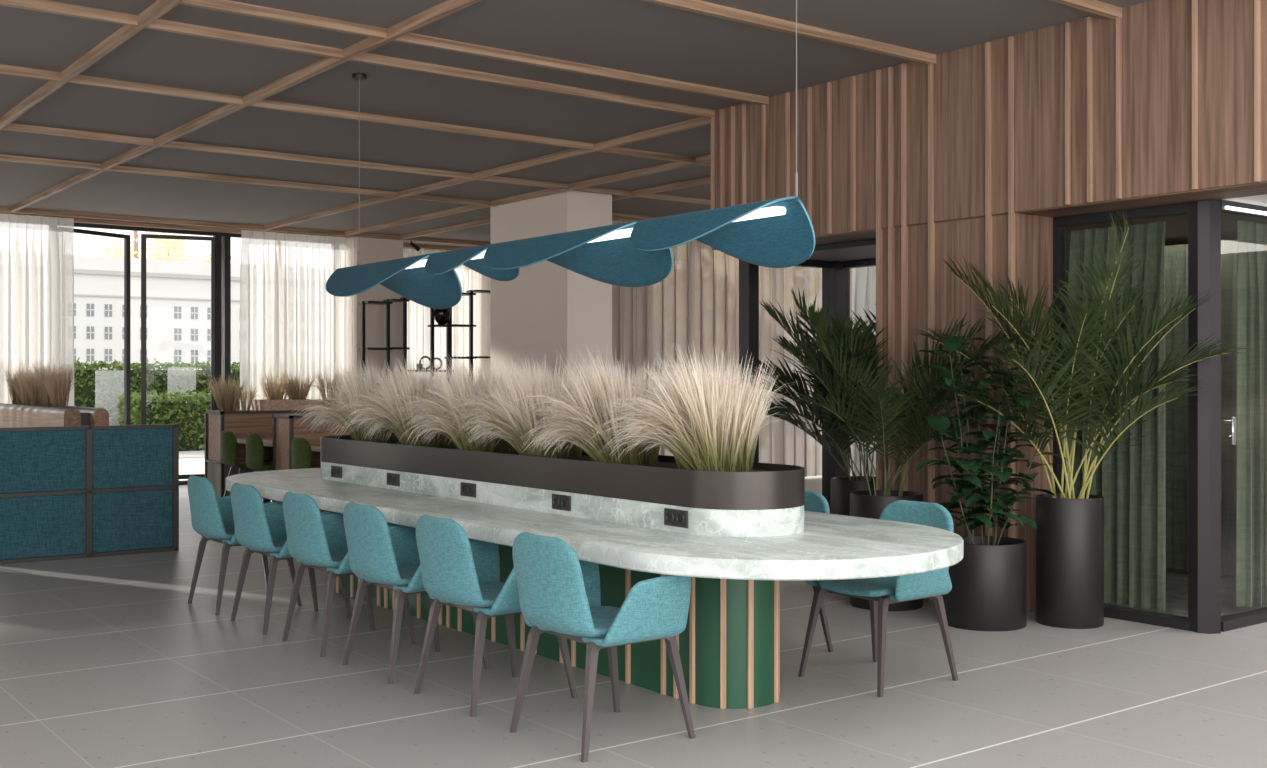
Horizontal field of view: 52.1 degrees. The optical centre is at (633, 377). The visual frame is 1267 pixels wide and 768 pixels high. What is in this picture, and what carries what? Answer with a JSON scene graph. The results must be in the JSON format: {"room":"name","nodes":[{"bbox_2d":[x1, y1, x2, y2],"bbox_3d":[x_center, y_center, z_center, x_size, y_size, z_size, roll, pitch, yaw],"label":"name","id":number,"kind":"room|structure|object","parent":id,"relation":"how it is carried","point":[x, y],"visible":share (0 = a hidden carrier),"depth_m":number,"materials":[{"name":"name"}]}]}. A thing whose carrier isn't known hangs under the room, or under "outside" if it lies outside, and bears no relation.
{"room":"common room","nodes":[
{"label":"common room","id":0,"kind":"room"},
{"bbox_2d":[351,237,402,380],"bbox_3d":[-3.766,-0.315,18.623,0.720,3.430,0.580,0,0,-37],"label":"wall","id":1,"kind":"structure","parent":0,"point":[372,250],"depth_m":18.36,"materials":[{"name":"beige paint"}]},
{"bbox_2d":[74,222,240,484],"bbox_3d":[-8.954,-0.290,14.773,13.600,3.380,0.160,0,0,-37],"label":"window","id":2,"kind":"structure","parent":1,"relation":"in","point":[222,240],"depth_m":17.34,"materials":[{"name":"black"}]},
{"bbox_2d":[0,214,73,405],"bbox_3d":[-8.816,-0.300,14.581,4.778,3.340,0.234,0,0,-37],"label":"sheer curtain","id":3,"kind":"object","parent":2,"relation":"hanging from","point":[37,261],"visible":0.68,"depth_m":15.77,"materials":[{"name":"white fabric"}]},
{"bbox_2d":[74,228,129,428],"bbox_3d":[-6.910,-0.273,16.637,0.044,3.225,1.092,0,0,28],"label":"door","id":4,"kind":"structure","parent":2,"relation":"attached to","point":[126,238],"depth_m":17.07,"materials":[{"name":"black"}]},
{"bbox_2d":[141,234,214,478],"bbox_3d":[-6.021,-0.273,17.162,0.926,3.225,0.045,0,0,-24],"label":"door","id":5,"kind":"structure","parent":2,"relation":"attached to","point":[143,236],"depth_m":17.00,"materials":[{"name":"black"}]},
{"bbox_2d":[240,230,353,409],"bbox_3d":[-4.575,-0.300,17.761,1.637,3.340,0.215,0,0,-37],"label":"sheer curtain","id":6,"kind":"object","parent":1,"relation":"hanging from","point":[289,319],"visible":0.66,"depth_m":17.69,"materials":[{"name":"white fabric"}]},
{"bbox_2d":[399,176,710,239],"bbox_3d":[-0.535,-2.000,14.797,0.044,0.060,9.220,0,0,-37],"label":"trim","id":7,"kind":"structure","parent":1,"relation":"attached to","point":[705,180],"depth_m":14.16,"materials":[{"name":"brown wood"}]},
{"bbox_2d":[403,242,469,250],"bbox_3d":[-3.108,-1.995,19.724,1.700,0.070,0.060,0,0,-37],"label":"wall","id":8,"kind":"structure","parent":0,"point":[405,245],"depth_m":19.76,"materials":[{"name":"paint"}]},
{"bbox_2d":[403,248,477,380],"bbox_3d":[-3.058,-0.285,19.640,1.692,3.310,0.127,0,0,-37],"label":"sheer curtain","id":9,"kind":"object","parent":8,"relation":"hanging from","point":[418,316],"visible":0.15,"depth_m":19.77,"materials":[{"name":"white fabric"}]},
{"bbox_2d":[478,273,489,380],"bbox_3d":[-1.210,-0.315,18.729,0.120,3.430,4.700,0,0,-37],"label":"wall","id":10,"kind":"structure","parent":0,"point":[483,281],"depth_m":20.10,"materials":[{"name":"beige paint"}]},
{"bbox_2d":[0,206,489,245],"bbox_3d":[-8.017,-2.000,14.944,15.300,0.060,0.060,0,0,-37],"label":"trim","id":11,"kind":"structure","parent":10,"relation":"attached to","point":[2,208],"depth_m":16.91,"materials":[{"name":"brown wood"}]},
{"bbox_2d":[490,190,611,386],"bbox_3d":[-0.946,-0.315,14.586,0.590,3.430,1.580,0,0,-37],"label":"wall column","id":12,"kind":"structure","parent":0,"point":[549,308],"depth_m":14.10,"materials":[{"name":"beige paint"}]},
{"bbox_2d":[0,0,1152,246],"bbox_3d":[-2.825,-2.090,11.164,19.000,0.120,14.800,0,0,-37],"label":"ceiling","id":13,"kind":"structure","parent":0,"point":[635,36],"depth_m":9.16,"materials":[{"name":"grey paint"}]},
{"bbox_2d":[0,0,183,129],"bbox_3d":[-4.270,-2.000,9.264,0.044,0.060,13.520,0,0,-37],"label":"trim","id":14,"kind":"structure","parent":13,"relation":"attached to","point":[157,9],"depth_m":8.03,"materials":[{"name":"brown wood"}]},
{"bbox_2d":[10,0,480,211],"bbox_3d":[-3.286,-2.000,10.010,0.044,0.060,13.520,0,0,-37],"label":"trim","id":15,"kind":"structure","parent":13,"relation":"attached to","point":[443,9],"depth_m":8.83,"materials":[{"name":"brown wood"}]},
{"bbox_2d":[0,154,657,219],"bbox_3d":[-4.191,-2.003,12.964,19.000,0.054,0.044,0,0,-37],"label":"trim","id":16,"kind":"structure","parent":13,"relation":"attached to","point":[10,158],"depth_m":13.14,"materials":[{"name":"brown wood"}]},
{"bbox_2d":[0,64,710,165],"bbox_3d":[-1.966,-2.003,10.033,19.000,0.054,0.044,0,0,-37],"label":"trim","id":17,"kind":"structure","parent":13,"relation":"attached to","point":[4,69],"depth_m":9.75,"materials":[{"name":"brown wood"}]},
{"bbox_2d":[1,123,710,204],"bbox_3d":[-3.218,-2.003,11.682,19.000,0.054,0.044,0,0,-37],"label":"trim","id":18,"kind":"structure","parent":13,"relation":"attached to","point":[11,126],"depth_m":11.88,"materials":[{"name":"brown wood"}]},
{"bbox_2d":[344,154,710,235],"bbox_3d":[-1.197,-2.000,14.295,0.044,0.060,9.220,0,0,-37],"label":"trim","id":19,"kind":"structure","parent":13,"relation":"attached to","point":[706,158],"depth_m":14.00,"materials":[{"name":"brown wood"}]},
{"bbox_2d":[326,0,814,308],"bbox_3d":[-0.633,-1.232,7.187,0.358,1.596,4.573,0,0,-37],"label":"pendant lamp","id":20,"kind":"object","parent":13,"relation":"hanging from","point":[779,232],"visible":1,"depth_m":6.54,"materials":[{"name":"blue fabric"}]},
{"bbox_2d":[612,218,638,221],"bbox_3d":[1.051,-1.990,17.056,5.700,0.080,0.060,0,0,-37],"label":"trim","id":21,"kind":"structure","parent":13,"relation":"attached to","point":[613,219],"depth_m":16.14,"materials":[{"name":"brown wood"}]},
{"bbox_2d":[612,240,738,386],"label":"sheer curtain","id":22,"kind":"object","parent":21,"relation":"hanging from","point":[691,298],"depth_m":16.74,"materials":[{"name":"beige fabric"}]},
{"bbox_2d":[759,266,821,476],"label":"sheer curtain","id":23,"kind":"object","parent":21,"relation":"hanging from","point":[779,443],"depth_m":17.87,"materials":[{"name":"beige fabric"}]},
{"bbox_2d":[642,0,935,63],"bbox_3d":[-2.667,-2.003,4.705,11.440,0.054,0.044,0,0,-37],"label":"trim","id":24,"kind":"structure","parent":13,"relation":"attached to","point":[702,7],"depth_m":7.42,"materials":[{"name":"brown wood"}]},
{"bbox_2d":[1049,0,1121,19],"bbox_3d":[-1.887,-2.003,3.677,11.440,0.054,0.044,0,0,-37],"label":"trim","id":25,"kind":"structure","parent":13,"relation":"attached to","point":[1092,6],"depth_m":6.98,"materials":[{"name":"brown wood"}]},
{"bbox_2d":[0,474,1266,767],"bbox_3d":[-0.603,1.454,8.237,19.000,0.132,20.650,0,0,-37],"label":"floor","id":26,"kind":"structure","parent":0,"point":[106,661],"depth_m":5.77,"materials":[{"name":"grey tile"}]},
{"bbox_2d":[0,403,108,430],"bbox_3d":[-6.656,0.846,13.623,1.270,1.108,3.450,0,0,-37],"label":"divider","id":27,"kind":"object","parent":26,"relation":"on","point":[11,415],"visible":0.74,"depth_m":13.05,"materials":[{"name":"brown wood"}]},
{"bbox_2d":[28,358,89,407],"bbox_3d":[-5.951,0.065,13.443,0.705,0.555,0.541,0,0,24],"label":"dry grass tuft","id":28,"kind":"object","parent":27,"relation":"on","point":[59,392],"visible":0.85,"depth_m":13.40,"materials":[{"name":"plant"}]},
{"bbox_2d":[0,424,178,564],"bbox_3d":[-4.325,0.891,10.274,1.458,1.033,0.358,0,0,-37],"label":"divider","id":29,"kind":"object","parent":26,"relation":"on","point":[67,492],"depth_m":10.10,"materials":[{"name":"teal fabric"}]},
{"bbox_2d":[187,475,301,614],"bbox_3d":[-2.421,0.996,7.998,0.577,0.808,0.643,0,0,-37],"label":"armchair","id":30,"kind":"object","parent":26,"relation":"on","point":[212,518],"visible":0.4,"depth_m":7.79,"materials":[{"name":"teal fabric"}]},
{"bbox_2d":[221,431,271,501],"bbox_3d":[-4.204,0.984,14.034,0.485,0.836,0.427,0,0,-37],"label":"chair","id":31,"kind":"object","parent":26,"relation":"on","point":[229,446],"visible":0.8,"depth_m":13.83,"materials":[{"name":"green fabric"}]},
{"bbox_2d":[246,433,271,500],"bbox_3d":[-3.757,0.984,13.444,0.485,0.836,0.427,0,0,-37],"label":"chair","id":32,"kind":"object","parent":26,"relation":"on","point":[254,445],"visible":0.75,"depth_m":13.23,"materials":[{"name":"green fabric"}]},
{"bbox_2d":[205,410,316,501],"bbox_3d":[-3.145,0.885,15.754,3.960,1.030,0.540,0,0,-37],"label":"divider","id":33,"kind":"object","parent":26,"relation":"on","point":[240,423],"visible":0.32,"depth_m":14.54,"materials":[{"name":"brown wood"}]},
{"bbox_2d":[205,374,246,410],"bbox_3d":[-4.567,0.147,14.683,0.588,0.450,0.501,0,0,-27],"label":"dry grass tuft","id":34,"kind":"object","parent":33,"relation":"on","point":[228,400],"visible":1,"depth_m":14.61,"materials":[{"name":"plant"}]},
{"bbox_2d":[251,399,322,410],"bbox_3d":[-4.029,0.309,15.033,0.720,0.120,0.420,0,0,-37],"label":"wooden planter","id":35,"kind":"object","parent":33,"relation":"on","point":[257,404],"visible":0.93,"depth_m":14.82,"materials":[{"name":"brown wood"}]},
{"bbox_2d":[259,368,295,399],"bbox_3d":[-4.095,0.091,14.921,0.451,0.422,0.554,0,0,-12],"label":"dry grass tuft","id":36,"kind":"object","parent":35,"relation":"on","point":[273,394],"visible":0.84,"depth_m":14.90,"materials":[{"name":"plant"}]},
{"bbox_2d":[282,369,318,399],"bbox_3d":[-3.950,0.089,15.178,0.445,0.425,0.520,0,0,-33],"label":"dry grass tuft","id":37,"kind":"object","parent":35,"relation":"on","point":[296,392],"visible":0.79,"depth_m":15.07,"materials":[{"name":"plant"}]},
{"bbox_2d":[230,483,351,634],"bbox_3d":[-1.976,0.996,7.420,0.577,0.808,0.643,0,0,-37],"label":"armchair","id":38,"kind":"object","parent":26,"relation":"on","point":[261,529],"visible":0.48,"depth_m":7.23,"materials":[{"name":"teal fabric"}]},
{"bbox_2d":[291,437,311,468],"bbox_3d":[-3.031,0.984,12.488,0.485,0.836,0.427,0,0,-37],"label":"chair","id":39,"kind":"object","parent":26,"relation":"on","point":[301,451],"visible":0.44,"depth_m":12.28,"materials":[{"name":"green fabric"}]},
{"bbox_2d":[272,414,349,511],"bbox_3d":[-1.948,0.885,14.177,3.960,1.030,0.460,0,0,-37],"label":"divider","id":40,"kind":"object","parent":26,"relation":"on","point":[285,427],"visible":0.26,"depth_m":12.99,"materials":[{"name":"brown wood"}]},
{"bbox_2d":[282,491,416,656],"bbox_3d":[-1.523,0.996,6.848,0.577,0.808,0.643,0,0,-37],"label":"armchair","id":41,"kind":"object","parent":26,"relation":"on","point":[314,540],"visible":0.58,"depth_m":6.66,"materials":[{"name":"teal fabric"}]},
{"bbox_2d":[342,502,489,683],"bbox_3d":[-1.073,0.996,6.272,0.577,0.808,0.643,0,0,-37],"label":"armchair","id":42,"kind":"object","parent":26,"relation":"on","point":[381,555],"visible":0.64,"depth_m":6.07,"materials":[{"name":"teal fabric"}]},
{"bbox_2d":[359,290,489,381],"bbox_3d":[-2.822,0.065,18.372,2.224,2.670,0.280,0,0,-37],"label":"display shelf","id":43,"kind":"object","parent":26,"relation":"on","point":[470,293],"visible":0.44,"depth_m":18.30,"materials":[{"name":"black"}]},
{"bbox_2d":[414,515,577,716],"bbox_3d":[-0.627,0.996,5.701,0.577,0.808,0.643,0,0,-37],"label":"armchair","id":44,"kind":"object","parent":26,"relation":"on","point":[460,572],"visible":0.73,"depth_m":5.50,"materials":[{"name":"teal fabric"}]},
{"bbox_2d":[226,462,963,708],"bbox_3d":[-0.678,0.974,7.153,1.600,0.853,5.745,0,0,-37],"label":"table","id":45,"kind":"object","parent":26,"relation":"on","point":[736,561],"visible":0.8,"depth_m":5.57,"materials":[{"name":"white stone"}]},
{"bbox_2d":[320,435,804,509],"bbox_3d":[-0.663,0.468,7.133,0.574,0.158,4.279,0,0,-37],"label":"trough","id":46,"kind":"object","parent":45,"relation":"on","point":[767,486],"visible":0.89,"depth_m":6.07,"materials":[{"name":"brown metal"}]},
{"bbox_2d":[289,350,407,442],"bbox_3d":[-1.860,0.119,8.429,0.755,0.610,0.718,0,0,-17],"label":"grass tuft","id":47,"kind":"object","parent":46,"relation":"in","point":[334,415],"visible":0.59,"depth_m":8.30,"materials":[{"name":"plant"}]},
{"bbox_2d":[329,350,443,447],"bbox_3d":[-1.483,0.120,7.964,0.771,0.608,0.774,0,0,-11],"label":"grass tuft","id":48,"kind":"object","parent":46,"relation":"in","point":[394,421],"visible":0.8,"depth_m":7.76,"materials":[{"name":"beige plant"}]},
{"bbox_2d":[353,361,473,446],"bbox_3d":[-1.285,0.157,8.070,0.835,0.534,0.778,0,0,9],"label":"grass tuft","id":49,"kind":"object","parent":46,"relation":"on","point":[443,442],"visible":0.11,"depth_m":7.90,"materials":[{"name":"plant"}]},
{"bbox_2d":[384,352,512,452],"bbox_3d":[-1.097,0.131,7.395,0.754,0.586,0.760,0,0,-17],"label":"grass tuft","id":50,"kind":"object","parent":46,"relation":"on","point":[434,415],"visible":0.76,"depth_m":7.21,"materials":[{"name":"beige plant"}]},
{"bbox_2d":[406,364,528,452],"bbox_3d":[-0.949,0.161,7.584,0.774,0.527,0.826,0,0,-3],"label":"grass tuft","id":51,"kind":"object","parent":46,"relation":"on","point":[502,445],"visible":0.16,"depth_m":7.35,"materials":[{"name":"plant"}]},
{"bbox_2d":[441,352,596,458],"bbox_3d":[-0.631,0.127,6.839,0.740,0.594,0.744,0,0,-27],"label":"grass tuft","id":52,"kind":"object","parent":46,"relation":"on","point":[509,416],"visible":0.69,"depth_m":6.69,"materials":[{"name":"beige plant"}]},
{"bbox_2d":[475,362,603,457],"bbox_3d":[-0.500,0.161,6.998,0.810,0.526,0.672,0,0,-2],"label":"grass tuft","id":53,"kind":"object","parent":46,"relation":"on","point":[574,451],"visible":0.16,"depth_m":6.86,"materials":[{"name":"plant"}]},
{"bbox_2d":[512,347,679,465],"bbox_3d":[-0.161,0.127,6.315,0.872,0.593,0.637,0,0,6],"label":"grass tuft","id":54,"kind":"object","parent":46,"relation":"in","point":[582,429],"visible":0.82,"depth_m":6.16,"materials":[{"name":"beige plant"}]},
{"bbox_2d":[539,354,680,464],"bbox_3d":[-0.040,0.154,6.463,0.740,0.539,0.864,0,0,33],"label":"grass tuft","id":55,"kind":"object","parent":46,"relation":"on","point":[651,458],"visible":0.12,"depth_m":6.32,"materials":[{"name":"plant"}]},
{"bbox_2d":[586,341,752,471],"bbox_3d":[0.172,0.125,5.776,0.785,0.598,0.635,0,0,21],"label":"grass tuft","id":56,"kind":"object","parent":46,"relation":"on","point":[700,443],"visible":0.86,"depth_m":5.62,"materials":[{"name":"beige plant"}]},
{"bbox_2d":[609,358,798,471],"bbox_3d":[0.326,0.160,5.939,0.864,0.527,0.692,0,0,35],"label":"grass tuft","id":57,"kind":"object","parent":46,"relation":"on","point":[745,459],"visible":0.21,"depth_m":5.79,"materials":[{"name":"beige plant"}]},
{"bbox_2d":[664,508,687,527],"bbox_3d":[0.182,0.599,5.543,0.009,0.073,0.158,0,0,-37],"label":"power socket","id":58,"kind":"object","parent":45,"relation":"attached to","point":[673,517],"depth_m":5.54,"materials":[{"name":"grey plastic"}]},
{"bbox_2d":[510,532,694,762],"bbox_3d":[-0.143,0.996,5.071,0.577,0.808,0.643,0,0,-37],"label":"armchair","id":59,"kind":"object","parent":26,"relation":"on","point":[560,593],"visible":0.97,"depth_m":4.87,"materials":[{"name":"teal fabric"}]},
{"bbox_2d":[735,287,893,515],"bbox_3d":[1.387,0.380,8.917,1.499,2.039,1.316,0,0,-37],"label":"potted palm","id":60,"kind":"object","parent":26,"relation":"on","point":[841,487],"visible":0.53,"depth_m":8.73,"materials":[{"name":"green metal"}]},
{"bbox_2d":[831,476,875,515],"bbox_3d":[1.577,1.045,8.905,0.440,0.710,0.440,0,0,-37],"label":"pot","id":61,"kind":"object","parent":60,"relation":"on","point":[841,487],"depth_m":8.77,"materials":[{"name":"brown metal"}]},
{"bbox_2d":[804,490,832,651],"bbox_3d":[0.676,0.996,6.690,0.577,0.808,0.643,0,0,-37],"label":"armchair","id":62,"kind":"object","parent":26,"relation":"on","point":[815,501],"visible":0.02,"depth_m":6.68,"materials":[{"name":"teal fabric"}]},
{"bbox_2d":[852,266,875,475],"bbox_3d":[2.162,0.085,11.133,0.164,2.570,0.823,0,0,-37],"label":"curtain","id":63,"kind":"object","parent":26,"relation":"on","point":[863,278],"visible":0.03,"depth_m":11.34,"materials":[{"name":"fabric"}]},
{"bbox_2d":[798,500,958,697],"bbox_3d":[1.156,0.996,6.056,0.577,0.808,0.643,0,0,-37],"label":"armchair","id":64,"kind":"object","parent":26,"relation":"on","point":[880,592],"visible":0.58,"depth_m":5.99,"materials":[{"name":"teal fabric"}]},
{"bbox_2d":[773,311,1032,610],"bbox_3d":[1.512,0.502,7.740,1.005,1.795,1.514,0,0,-37],"label":"potted palm","id":65,"kind":"object","parent":26,"relation":"on","point":[869,503],"visible":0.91,"depth_m":7.78,"materials":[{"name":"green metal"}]},
{"bbox_2d":[850,490,922,610],"bbox_3d":[1.560,1.055,8.001,0.444,0.690,0.444,0,0,-37],"label":"pot","id":66,"kind":"object","parent":65,"relation":"on","point":[864,503],"depth_m":7.85,"materials":[{"name":"brown metal"}]},
{"bbox_2d":[915,336,1066,630],"bbox_3d":[2.029,0.584,7.364,0.904,1.632,0.687,0,0,-37],"label":"potted shrub","id":67,"kind":"object","parent":26,"relation":"on","point":[988,591],"visible":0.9,"depth_m":7.27,"materials":[{"name":"green plant"}]},
{"bbox_2d":[942,535,1025,630],"bbox_3d":[1.997,1.163,7.392,0.464,0.475,0.464,0,0,-37],"label":"pot","id":68,"kind":"object","parent":67,"relation":"on","point":[988,591],"depth_m":7.19,"materials":[{"name":"brown metal"}]},
{"bbox_2d":[909,205,1250,628],"bbox_3d":[2.420,0.219,7.260,1.400,2.363,1.426,0,0,-18],"label":"potted palm","id":69,"kind":"object","parent":26,"relation":"on","point":[1070,525],"visible":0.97,"depth_m":7.22,"materials":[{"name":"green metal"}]},
{"bbox_2d":[1036,493,1103,628],"bbox_3d":[2.493,1.038,7.417,0.370,0.725,0.370,0,0,-37],"label":"pot","id":70,"kind":"object","parent":69,"relation":"on","point":[1070,526],"depth_m":7.26,"materials":[{"name":"brown metal"}]},
{"bbox_2d":[883,213,1052,612],"bbox_3d":[2.117,0.207,8.236,0.428,2.385,1.080,0,0,-37],"label":"wall paneling","id":71,"kind":"object","parent":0,"point":[1033,233],"visible":0.36,"depth_m":7.95,"materials":[{"name":"brown wood"}]},
{"bbox_2d":[712,0,1266,249],"bbox_3d":[4.049,-1.508,5.647,0.400,1.045,10.900,0,0,-37],"label":"wall","id":72,"kind":"structure","parent":0,"point":[1156,34],"depth_m":7.58,"materials":[{"name":"brown wood"}]},
{"bbox_2d":[0,0,714,117],"bbox_3d":[-3.208,-2.003,6.956,13.300,0.054,0.044,0,0,-37],"label":"ceiling beam","id":73,"kind":"structure","parent":72,"relation":"attached to","point":[47,6],"depth_m":7.97,"materials":[{"name":"brown wood"}]},
{"bbox_2d":[158,0,768,104],"bbox_3d":[-3.592,-2.003,5.923,11.440,0.054,0.044,0,0,-37],"label":"ceiling beam","id":74,"kind":"structure","parent":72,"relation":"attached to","point":[228,6],"depth_m":7.86,"materials":[{"name":"brown wood"}]},
{"bbox_2d":[264,117,710,229],"bbox_3d":[-2.117,-2.000,13.597,0.044,0.060,9.220,0,0,-37],"label":"trim","id":75,"kind":"structure","parent":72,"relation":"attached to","point":[700,121],"depth_m":12.21,"materials":[{"name":"brown wood"}]},
{"bbox_2d":[720,109,724,207],"bbox_3d":[0.668,-1.502,9.748,0.028,1.035,0.018,0,0,-37],"label":"trim","id":76,"kind":"structure","parent":72,"relation":"attached to","point":[722,111],"depth_m":9.74,"materials":[{"name":"brown wood"}]},
{"bbox_2d":[761,105,765,200],"bbox_3d":[0.941,-1.502,9.389,0.028,1.035,0.018,0,0,-37],"label":"trim","id":77,"kind":"structure","parent":72,"relation":"attached to","point":[763,107],"depth_m":9.38,"materials":[{"name":"brown wood"}]},
{"bbox_2d":[785,93,789,196],"bbox_3d":[1.092,-1.502,9.190,0.028,1.035,0.018,0,0,-37],"label":"trim","id":78,"kind":"structure","parent":72,"relation":"attached to","point":[787,95],"depth_m":9.18,"materials":[{"name":"brown wood"}]},
{"bbox_2d":[739,258,875,513],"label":"window frame","id":79,"kind":"structure","parent":72,"relation":"in","point":[835,274],"depth_m":10.85,"materials":[{"name":"black metal"}]},
{"bbox_2d":[807,87,811,221],"bbox_3d":[1.225,-1.502,9.015,0.028,1.035,0.018,0,0,-37],"label":"trim","id":80,"kind":"structure","parent":72,"relation":"attached to","point":[809,89],"depth_m":9.01,"materials":[{"name":"brown wood"}]},
{"bbox_2d":[827,82,831,233],"bbox_3d":[1.340,-1.502,8.864,0.028,1.035,0.018,0,0,-37],"label":"trim","id":81,"kind":"structure","parent":72,"relation":"attached to","point":[829,84],"depth_m":8.86,"materials":[{"name":"brown wood"}]},
{"bbox_2d":[851,76,855,230],"bbox_3d":[1.473,-1.502,8.688,0.028,1.035,0.018,0,0,-37],"label":"trim","id":82,"kind":"structure","parent":72,"relation":"attached to","point":[853,78],"depth_m":8.68,"materials":[{"name":"brown wood"}]},
{"bbox_2d":[876,70,882,489],"bbox_3d":[1.613,-0.310,8.512,0.042,3.420,0.020,0,0,-37],"label":"trim","id":83,"kind":"structure","parent":72,"relation":"attached to","point":[879,232],"depth_m":8.50,"materials":[{"name":"brown wood"}]},
{"bbox_2d":[888,66,894,489],"bbox_3d":[1.676,-0.310,8.428,0.042,3.420,0.020,0,0,-37],"label":"trim","id":84,"kind":"structure","parent":72,"relation":"attached to","point":[891,230],"depth_m":8.42,"materials":[{"name":"brown wood"}]},
{"bbox_2d":[901,63,907,490],"bbox_3d":[1.743,-0.310,8.341,0.042,3.420,0.020,0,0,-37],"label":"trim","id":85,"kind":"structure","parent":72,"relation":"attached to","point":[904,228],"depth_m":8.33,"materials":[{"name":"brown wood"}]},
{"bbox_2d":[928,63,934,600],"bbox_3d":[1.876,-0.310,8.166,0.042,3.420,0.020,0,0,-37],"label":"trim","id":86,"kind":"structure","parent":72,"relation":"attached to","point":[931,225],"depth_m":8.16,"materials":[{"name":"brown wood"}]},
{"bbox_2d":[985,42,991,535],"bbox_3d":[2.142,-0.310,7.815,0.042,3.420,0.020,0,0,-37],"label":"trim","id":87,"kind":"structure","parent":72,"relation":"attached to","point":[988,217],"depth_m":7.80,"materials":[{"name":"brown wood"}]},
{"bbox_2d":[1008,36,1014,537],"bbox_3d":[2.241,-0.310,7.684,0.042,3.420,0.020,0,0,-37],"label":"trim","id":88,"kind":"structure","parent":72,"relation":"attached to","point":[1011,214],"depth_m":7.67,"materials":[{"name":"brown wood"}]},
{"bbox_2d":[1065,22,1070,204],"bbox_3d":[2.470,-1.502,7.374,0.028,1.035,0.018,0,0,-37],"label":"trim","id":89,"kind":"structure","parent":72,"relation":"attached to","point":[1067,24],"depth_m":7.37,"materials":[{"name":"brown wood"}]},
{"bbox_2d":[1087,17,1092,201],"bbox_3d":[2.555,-1.502,7.263,0.028,1.035,0.018,0,0,-37],"label":"trim","id":90,"kind":"structure","parent":72,"relation":"attached to","point":[1089,19],"depth_m":7.25,"materials":[{"name":"brown wood"}]},
{"bbox_2d":[1116,17,1121,198],"bbox_3d":[2.664,-1.502,7.119,0.028,1.035,0.018,0,0,-37],"label":"trim","id":91,"kind":"structure","parent":72,"relation":"attached to","point":[1118,20],"depth_m":7.11,"materials":[{"name":"brown wood"}]},
{"bbox_2d":[1053,202,1190,630],"bbox_3d":[2.851,0.212,7.557,0.100,2.375,0.890,0,0,-37],"label":"door frame","id":92,"kind":"structure","parent":72,"relation":"in","point":[1059,223],"depth_m":7.62,"materials":[{"name":"black metal"}]},
{"bbox_2d":[1192,0,1197,189],"bbox_3d":[2.930,-1.502,6.769,0.028,1.035,0.018,0,0,-37],"label":"trim","id":93,"kind":"structure","parent":72,"relation":"attached to","point":[1194,2],"depth_m":6.76,"materials":[{"name":"brown wood"}]},
{"bbox_2d":[1188,200,1220,633],"bbox_3d":[3.159,0.214,7.159,0.140,2.372,0.155,0,0,-37],"label":"trim","id":94,"kind":"structure","parent":72,"relation":"attached to","point":[1204,217],"depth_m":7.11,"materials":[{"name":"grey metal"}]},
{"bbox_2d":[1217,200,1266,631],"bbox_3d":[4.851,0.207,8.425,4.085,2.385,0.105,0,0,-37],"label":"window","id":95,"kind":"structure","parent":72,"relation":"in","point":[1242,619],"depth_m":7.32,"materials":[{"name":"black"}]},
{"bbox_2d":[1236,220,1266,607],"bbox_3d":[4.849,0.210,8.608,3.279,2.280,0.138,0,0,-37],"label":"curtain","id":96,"kind":"object","parent":95,"relation":"hanging from","point":[1251,278],"visible":1,"depth_m":7.69,"materials":[{"name":"green fabric"}]},
{"bbox_2d":[1254,0,1260,181],"bbox_3d":[3.129,-1.502,6.506,0.028,1.035,0.018,0,0,-37],"label":"trim","id":97,"kind":"structure","parent":72,"relation":"attached to","point":[1257,3],"depth_m":6.50,"materials":[{"name":"brown wood"}]},
{"bbox_2d":[726,194,1266,260],"bbox_3d":[6.970,-1.023,8.052,7.160,0.074,11.200,0,0,-37],"label":"ceiling","id":98,"kind":"structure","parent":0,"point":[1176,231],"depth_m":8.55,"materials":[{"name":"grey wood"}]},
{"bbox_2d":[1065,221,1165,611],"bbox_3d":[2.827,0.220,7.872,0.127,2.260,0.882,0,0,-37],"label":"curtain","id":99,"kind":"object","parent":98,"relation":"hanging from","point":[1131,480],"visible":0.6,"depth_m":7.67,"materials":[{"name":"green fabric"}]},
{"bbox_2d":[1164,240,1236,577],"bbox_3d":[3.919,0.205,9.045,0.135,2.290,1.561,0,0,-37],"label":"curtain","id":100,"kind":"object","parent":98,"relation":"hanging from","point":[1175,256],"visible":0.17,"depth_m":9.13,"materials":[{"name":"green fabric"}]},
{"bbox_3d":[-64.470,1.600,167.630,500.000,0.200,295.000,0,0,-37],"label":"ground","id":101,"kind":"structure","parent":0,"visible":0},
{"bbox_2d":[85,231,156,258],"bbox_3d":[-72.615,-10.092,182.385,14.621,23.412,15.380,0,0,-37],"label":"autumn tree","id":102,"kind":"object","parent":101,"relation":"on","point":[112,246],"visible":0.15,"depth_m":181.52,"materials":[{"name":"beige plant"}]},
{"bbox_2d":[73,255,240,369],"bbox_3d":[-64.062,-6.650,167.093,220.000,16.300,14.350,0,0,-37],"label":"office building","id":103,"kind":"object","parent":101,"relation":"on","point":[178,293],"visible":0.19,"depth_m":161.57,"materials":[{"name":"white"}]},
{"bbox_2d":[74,356,239,424],"bbox_3d":[-7.144,0.510,31.659,21.187,1.995,1.449,0,0,-37],"label":"hedge","id":104,"kind":"object","parent":101,"relation":"on","point":[103,388],"visible":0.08,"depth_m":28.24,"materials":[{"name":"green plant"}]},
{"bbox_2d":[131,232,210,261],"bbox_3d":[-67.583,-11.326,188.421,15.429,25.878,19.734,0,0,-37],"label":"autumn tree","id":105,"kind":"object","parent":101,"relation":"on","point":[165,242],"visible":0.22,"depth_m":183.30,"materials":[{"name":"beige plant"}]},
{"bbox_2d":[114,387,239,450],"bbox_3d":[-6.199,0.829,27.366,8.876,1.370,1.409,0,0,-37],"label":"hedge","id":106,"kind":"object","parent":101,"relation":"on","point":[189,414],"visible":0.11,"depth_m":24.93,"materials":[{"name":"green plant"}]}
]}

